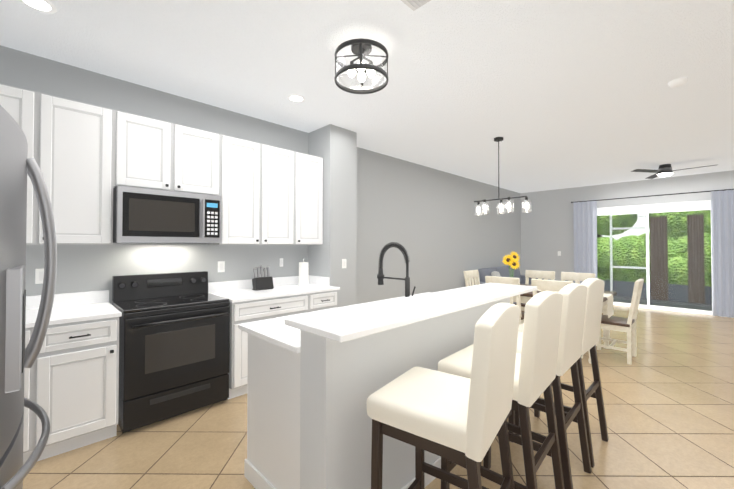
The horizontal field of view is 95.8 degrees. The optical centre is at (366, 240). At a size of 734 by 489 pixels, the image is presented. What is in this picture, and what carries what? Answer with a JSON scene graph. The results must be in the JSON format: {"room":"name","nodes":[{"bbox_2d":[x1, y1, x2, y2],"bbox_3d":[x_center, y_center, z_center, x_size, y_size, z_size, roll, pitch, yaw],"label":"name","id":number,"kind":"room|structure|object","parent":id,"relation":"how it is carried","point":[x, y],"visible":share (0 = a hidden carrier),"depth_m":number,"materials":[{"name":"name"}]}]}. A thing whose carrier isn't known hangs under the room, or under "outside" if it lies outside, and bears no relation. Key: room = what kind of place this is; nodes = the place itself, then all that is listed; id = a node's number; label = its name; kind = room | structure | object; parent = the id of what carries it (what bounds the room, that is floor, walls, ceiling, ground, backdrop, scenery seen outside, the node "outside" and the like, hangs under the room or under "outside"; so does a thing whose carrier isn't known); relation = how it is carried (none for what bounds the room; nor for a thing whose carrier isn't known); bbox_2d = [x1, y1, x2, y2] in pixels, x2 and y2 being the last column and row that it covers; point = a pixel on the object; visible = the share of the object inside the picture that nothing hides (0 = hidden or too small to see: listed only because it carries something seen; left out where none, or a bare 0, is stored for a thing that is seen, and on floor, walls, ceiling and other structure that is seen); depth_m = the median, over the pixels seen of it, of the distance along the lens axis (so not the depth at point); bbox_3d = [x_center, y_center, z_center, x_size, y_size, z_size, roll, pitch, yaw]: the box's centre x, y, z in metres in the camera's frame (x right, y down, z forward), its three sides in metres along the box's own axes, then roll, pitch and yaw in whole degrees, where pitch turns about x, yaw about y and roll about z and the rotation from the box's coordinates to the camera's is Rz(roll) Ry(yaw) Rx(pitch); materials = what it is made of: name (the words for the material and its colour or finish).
{"room":"kitchen","nodes":[
{"label":"kitchen","id":0,"kind":"room"},
{"bbox_2d":[0,45,520,303],"bbox_3d":[0.440,0.046,5.562,10.950,2.850,0.150,1,-1,-45],"label":"wall","id":1,"kind":"structure","parent":0,"point":[435,226],"depth_m":4.19,"materials":[{"name":"grey paint"}]},
{"bbox_2d":[0,83,55,244],"bbox_3d":[-2.588,-0.509,2.243,0.657,1.070,0.328,1,-1,-45],"label":"upper cabinet","id":2,"kind":"object","parent":1,"relation":"attached to","point":[34,112],"depth_m":2.31,"materials":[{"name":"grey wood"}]},
{"bbox_2d":[35,268,43,283],"bbox_3d":[-2.497,0.270,2.549,0.072,0.115,0.008,1,-1,-45],"label":"electrical outlet plate","id":3,"kind":"object","parent":1,"relation":"attached to","point":[39,275],"depth_m":2.54,"materials":[{"name":"white plastic"}]},
{"bbox_2d":[54,96,127,244],"bbox_3d":[-2.256,-0.505,2.571,0.582,1.070,0.328,1,-1,-45],"label":"upper cabinet","id":4,"kind":"object","parent":1,"relation":"attached to","point":[87,157],"depth_m":2.50,"materials":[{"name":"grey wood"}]},
{"bbox_2d":[128,113,223,198],"bbox_3d":[-1.811,-0.731,3.013,0.820,0.605,0.328,1,-1,-45],"label":"upper cabinet","id":5,"kind":"object","parent":1,"relation":"attached to","point":[163,155],"depth_m":2.91,"materials":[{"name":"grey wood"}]},
{"bbox_2d":[113,186,221,243],"bbox_3d":[-1.771,-0.201,2.966,0.794,0.446,0.439,1,-1,-45],"label":"microwave","id":6,"kind":"object","parent":5,"relation":"attached to","point":[143,215],"visible":1,"depth_m":2.79,"materials":[{"name":"grey metal"}]},
{"bbox_2d":[218,261,224,271],"bbox_3d":[-1.536,0.273,3.497,0.072,0.115,0.008,1,-1,-45],"label":"electrical outlet plate","id":7,"kind":"object","parent":1,"relation":"attached to","point":[221,264],"depth_m":3.50,"materials":[{"name":"white plastic"}]},
{"bbox_2d":[208,135,303,244],"bbox_3d":[-1.225,-0.491,3.588,0.977,1.070,0.328,1,-1,-45],"label":"upper cabinet","id":8,"kind":"object","parent":1,"relation":"attached to","point":[263,201],"depth_m":3.49,"materials":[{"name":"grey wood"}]},
{"bbox_2d":[279,258,282,266],"bbox_3d":[-1.031,0.260,3.996,0.050,0.100,0.008,1,-1,-45],"label":"electrical outlet plate","id":9,"kind":"object","parent":1,"relation":"attached to","point":[281,259],"depth_m":3.99,"materials":[{"name":"white plastic"}]},
{"bbox_2d":[304,154,322,244],"bbox_3d":[-0.813,-0.485,3.994,0.484,1.070,0.328,1,-1,-45],"label":"upper cabinet","id":10,"kind":"object","parent":1,"relation":"attached to","point":[313,165],"depth_m":3.95,"materials":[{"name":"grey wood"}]},
{"bbox_2d":[342,259,345,267],"bbox_3d":[-0.281,0.281,4.104,0.072,0.115,0.007,1,-1,-45],"label":"electrical outlet plate","id":11,"kind":"object","parent":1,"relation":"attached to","point":[343,260],"depth_m":4.10,"materials":[{"name":"white plastic"}]},
{"bbox_2d":[308,124,356,307],"bbox_3d":[-0.445,0.028,4.267,0.430,2.850,0.450,1,-1,-45],"label":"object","id":12,"kind":"object","parent":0,"point":[334,147],"visible":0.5,"depth_m":4.09,"materials":[{"name":"grey paint"}]},
{"bbox_2d":[0,0,733,192],"bbox_3d":[3.057,-1.465,2.931,10.950,0.100,7.600,1,-1,-45],"label":"ceiling","id":13,"kind":"structure","parent":0,"point":[559,94],"depth_m":2.76,"materials":[{"name":"white paint"}]},
{"bbox_2d":[19,0,56,13],"bbox_3d":[-1.981,-1.426,1.992,0.175,0.003,0.175,-1,-1,39],"label":"recessed light","id":14,"kind":"object","parent":13,"relation":"in","point":[46,6],"depth_m":2.01,"materials":[{"name":"white"}]},
{"bbox_2d":[287,94,304,102],"bbox_3d":[-0.699,-1.408,3.285,0.175,0.003,0.175,-1,-1,39],"label":"recessed light","id":15,"kind":"object","parent":13,"relation":"in","point":[295,98],"depth_m":3.28,"materials":[{"name":"white"}]},
{"bbox_2d":[334,38,388,93],"bbox_3d":[-0.040,-1.291,2.430,0.396,0.260,0.396,1,-1,-45],"label":"ceiling light","id":16,"kind":"object","parent":13,"relation":"attached to","point":[361,48],"visible":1,"depth_m":2.40,"materials":[{"name":"black"}]},
{"bbox_2d":[401,0,430,10],"bbox_3d":[0.260,-1.419,1.871,0.300,0.020,0.220,1,-1,-45],"label":"ceiling vent","id":17,"kind":"object","parent":13,"relation":"in","point":[413,5],"visible":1,"depth_m":1.98,"materials":[{"name":"grey metal"}]},
{"bbox_2d":[474,137,531,215],"bbox_3d":[1.784,-0.881,4.491,0.266,1.024,0.776,1,-1,-45],"label":"pendant chandelier","id":18,"kind":"object","parent":13,"relation":"hanging from","point":[504,207],"visible":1,"depth_m":4.48,"materials":[{"name":"black"}]},
{"bbox_2d":[631,164,715,178],"bbox_3d":[5.494,-1.271,5.940,1.195,0.204,1.088,1,-1,-45],"label":"ceiling fan","id":19,"kind":"object","parent":13,"relation":"hanging from","point":[664,170],"visible":1,"depth_m":5.94,"materials":[{"name":"black"}]},
{"bbox_2d":[668,77,687,87],"bbox_3d":[2.749,-1.397,2.936,0.130,0.034,0.130,1,-1,-45],"label":"smoke detector","id":20,"kind":"object","parent":13,"relation":"attached to","point":[677,82],"visible":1,"depth_m":2.91,"materials":[{"name":"white plastic"}]},
{"bbox_2d":[23,305,733,488],"bbox_3d":[3.057,1.485,2.891,10.950,0.100,7.600,1,-1,-45],"label":"floor","id":21,"kind":"structure","parent":0,"point":[668,396],"depth_m":2.41,"materials":[{"name":"tile"}]},
{"bbox_2d":[0,105,56,488],"bbox_3d":[-1.560,0.514,0.885,1.061,1.786,0.906,1,-1,-45],"label":"fridge","id":22,"kind":"object","parent":21,"relation":"on","point":[17,166],"visible":1,"depth_m":0.99,"materials":[{"name":"grey metal"}]},
{"bbox_2d":[23,325,54,464],"bbox_3d":[-2.483,0.982,2.116,0.657,0.884,0.628,1,-1,-45],"label":"base cabinet","id":23,"kind":"object","parent":21,"relation":"on","point":[39,380],"depth_m":2.10,"materials":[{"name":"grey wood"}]},
{"bbox_2d":[51,317,118,456],"bbox_3d":[-2.176,0.986,2.419,0.511,0.884,0.628,1,-1,-45],"label":"base cabinet","id":24,"kind":"object","parent":21,"relation":"on","point":[71,381],"depth_m":2.26,"materials":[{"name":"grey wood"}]},
{"bbox_2d":[112,271,229,432],"bbox_3d":[-1.671,0.867,2.857,0.770,1.135,0.679,1,-1,-45],"label":"range","id":25,"kind":"object","parent":21,"relation":"on","point":[174,344],"visible":1,"depth_m":2.68,"materials":[{"name":"black metal"}]},
{"bbox_2d":[227,292,318,398],"bbox_3d":[-1.096,1.000,3.484,0.891,0.884,0.628,1,-1,-45],"label":"base cabinet","id":26,"kind":"object","parent":21,"relation":"on","point":[270,308],"depth_m":3.05,"materials":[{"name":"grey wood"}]},
{"bbox_2d":[319,290,336,310],"bbox_3d":[-0.718,1.005,3.857,0.476,0.884,0.628,1,-1,-45],"label":"base cabinet","id":27,"kind":"object","parent":21,"relation":"on","point":[328,299],"depth_m":3.71,"materials":[{"name":"grey wood"}]},
{"bbox_2d":[25,275,339,327],"bbox_3d":[-1.780,0.483,2.809,3.506,0.129,0.638,1,-1,-45],"label":"countertop","id":28,"kind":"structure","parent":27,"relation":"on","point":[78,306],"depth_m":2.78,"materials":[{"name":"white stone"}]},
{"bbox_2d":[252,265,273,290],"bbox_3d":[-1.139,0.405,3.635,0.206,0.270,0.117,1,-1,-45],"label":"knife block","id":29,"kind":"object","parent":28,"relation":"on","point":[265,282],"visible":1,"depth_m":3.61,"materials":[{"name":"black wood"}]},
{"bbox_2d":[297,258,309,285],"bbox_3d":[-0.765,0.371,4.010,0.150,0.328,0.150,1,-1,-45],"label":"paper towel","id":30,"kind":"object","parent":28,"relation":"on","point":[303,273],"visible":1,"depth_m":3.96,"materials":[{"name":"white paper"}]},
{"bbox_2d":[238,285,509,488],"bbox_3d":[0.233,0.913,2.397,1.968,1.029,0.827,1,-1,-45],"label":"kitchen island","id":31,"kind":"object","parent":21,"relation":"on","point":[316,379],"depth_m":1.68,"materials":[{"name":"painted drywall"},{"name":"white quartz"}]},
{"bbox_2d":[377,242,415,296],"bbox_3d":[0.212,0.259,2.379,0.122,0.504,0.308,1,-1,-45],"label":"faucet","id":32,"kind":"object","parent":31,"relation":"on","point":[380,274],"visible":0.94,"depth_m":2.33,"materials":[{"name":"black metal"}]},
{"bbox_2d":[282,283,536,342],"bbox_3d":[0.506,0.379,2.121,2.095,0.030,0.405,1,-1,-45],"label":"island countertop","id":33,"kind":"structure","parent":31,"relation":"on","point":[343,324],"depth_m":1.69,"materials":[{"name":"white stone"}]},
{"bbox_2d":[367,303,519,488],"bbox_3d":[0.326,0.829,1.366,0.518,1.173,0.440,-1,-1,35],"label":"stool","id":34,"kind":"object","parent":21,"relation":"on","point":[458,419],"visible":1,"depth_m":1.24,"materials":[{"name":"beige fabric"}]},
{"bbox_2d":[463,270,479,286],"bbox_3d":[1.903,0.979,5.384,0.450,0.980,0.501,1,-1,-45],"label":"dining chair","id":35,"kind":"object","parent":21,"relation":"on","point":[469,275],"visible":0.27,"depth_m":5.51,"materials":[{"name":"beige paint"}]},
{"bbox_2d":[438,291,564,488],"bbox_3d":[0.701,0.834,1.736,0.518,1.173,0.440,-1,-1,42],"label":"stool","id":36,"kind":"object","parent":21,"relation":"on","point":[535,368],"visible":0.6,"depth_m":1.54,"materials":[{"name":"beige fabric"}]},
{"bbox_2d":[485,276,524,324],"bbox_3d":[1.947,0.967,4.542,0.501,0.980,0.450,1,-1,-45],"label":"dining chair","id":37,"kind":"object","parent":21,"relation":"on","point":[502,280],"visible":0.12,"depth_m":4.33,"materials":[{"name":"beige paint"}]},
{"bbox_2d":[468,265,543,303],"bbox_3d":[3.236,1.045,7.521,2.400,0.907,0.910,1,-1,-45],"label":"sofa","id":38,"kind":"object","parent":21,"relation":"on","point":[502,271],"visible":0.12,"depth_m":7.51,"materials":[{"name":"grey fabric"}]},
{"bbox_2d":[515,270,554,311],"bbox_3d":[2.688,0.978,5.301,0.501,0.980,0.450,1,-1,-45],"label":"dining chair","id":39,"kind":"object","parent":21,"relation":"on","point":[541,275],"visible":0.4,"depth_m":5.43,"materials":[{"name":"beige paint"}]},
{"bbox_2d":[483,283,591,488],"bbox_3d":[1.049,0.839,2.080,0.518,1.173,0.440,-1,-1,44],"label":"stool","id":40,"kind":"object","parent":21,"relation":"on","point":[574,295],"visible":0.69,"depth_m":1.89,"materials":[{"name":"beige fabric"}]},
{"bbox_2d":[531,279,582,357],"bbox_3d":[2.361,0.961,4.108,0.501,0.980,0.450,1,-1,-45],"label":"dining chair","id":41,"kind":"object","parent":21,"relation":"on","point":[549,285],"visible":0.08,"depth_m":3.97,"materials":[{"name":"beige paint"}]},
{"bbox_2d":[515,278,608,467],"bbox_3d":[1.394,0.843,2.420,0.440,1.173,0.518,1,-1,-44],"label":"stool","id":42,"kind":"object","parent":21,"relation":"on","point":[593,311],"visible":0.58,"depth_m":2.27,"materials":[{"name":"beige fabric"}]},
{"bbox_2d":[513,284,616,363],"bbox_3d":[2.492,1.077,4.700,1.040,0.765,1.540,1,-1,-45],"label":"dining table","id":43,"kind":"object","parent":21,"relation":"on","point":[526,297],"depth_m":4.48,"materials":[{"name":"beige paint"}]},
{"bbox_2d":[537,290,613,317],"bbox_3d":[2.541,0.818,4.654,0.340,0.258,1.439,1,-1,-45],"label":"table runner","id":44,"kind":"object","parent":43,"relation":"on","point":[609,297],"visible":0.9,"depth_m":4.15,"materials":[{"name":"beige fabric"}]},
{"bbox_2d":[502,251,519,276],"bbox_3d":[2.264,0.429,5.200,0.295,0.535,0.273,1,-1,-45],"label":"sunflowers","id":45,"kind":"object","parent":44,"relation":"on","point":[510,259],"visible":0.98,"depth_m":5.14,"materials":[{"name":"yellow plant"}]},
{"bbox_2d":[561,272,595,283],"bbox_3d":[3.067,0.972,4.917,0.501,0.980,0.450,1,-1,-45],"label":"dining chair","id":46,"kind":"object","parent":21,"relation":"on","point":[577,278],"visible":0.15,"depth_m":5.08,"materials":[{"name":"beige paint"}]},
{"bbox_2d":[596,279,643,364],"bbox_3d":[3.125,0.962,4.160,0.450,0.980,0.501,1,-1,-45],"label":"dining chair","id":47,"kind":"object","parent":21,"relation":"on","point":[623,324],"visible":0.83,"depth_m":4.03,"materials":[{"name":"beige paint"}]},
{"bbox_2d":[520,170,733,282],"bbox_3d":[6.901,0.062,6.703,0.150,2.850,7.300,1,-1,-45],"label":"wall","id":48,"kind":"structure","parent":0,"point":[547,232],"depth_m":8.40,"materials":[{"name":"grey paint"}]},
{"bbox_2d":[571,189,733,316],"bbox_3d":[6.159,0.238,7.234,0.155,2.472,2.984,1,-1,-45],"label":"curtains","id":49,"kind":"object","parent":48,"relation":"hanging from","point":[585,227],"visible":0.81,"depth_m":6.51,"materials":[{"name":"grey fabric"}]},
{"bbox_2d":[597,200,712,314],"bbox_3d":[6.217,0.346,7.346,0.155,2.300,2.100,1,-1,-45],"label":"door frame","id":50,"kind":"structure","parent":48,"relation":"attached to","point":[678,207],"depth_m":7.26,"materials":[{"name":"white metal"}]},
{"label":"outside","id":51,"kind":"structure","parent":0,"visible":0},
{"bbox_2d":[597,210,711,285],"bbox_3d":[9.873,-0.828,12.248,7.752,5.177,16.000,1,-1,-45],"label":"hedge","id":52,"kind":"object","parent":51,"point":[636,245],"depth_m":10.45,"materials":[{"name":"green plant"}]},
{"bbox_2d":[597,210,711,310],"bbox_3d":[6.741,0.146,8.441,2.035,2.970,9.000,1,-1,-45],"label":"outdoor view","id":53,"kind":"object","parent":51,"point":[666,292],"depth_m":8.44,"materials":[{"name":"grey"}]}
]}

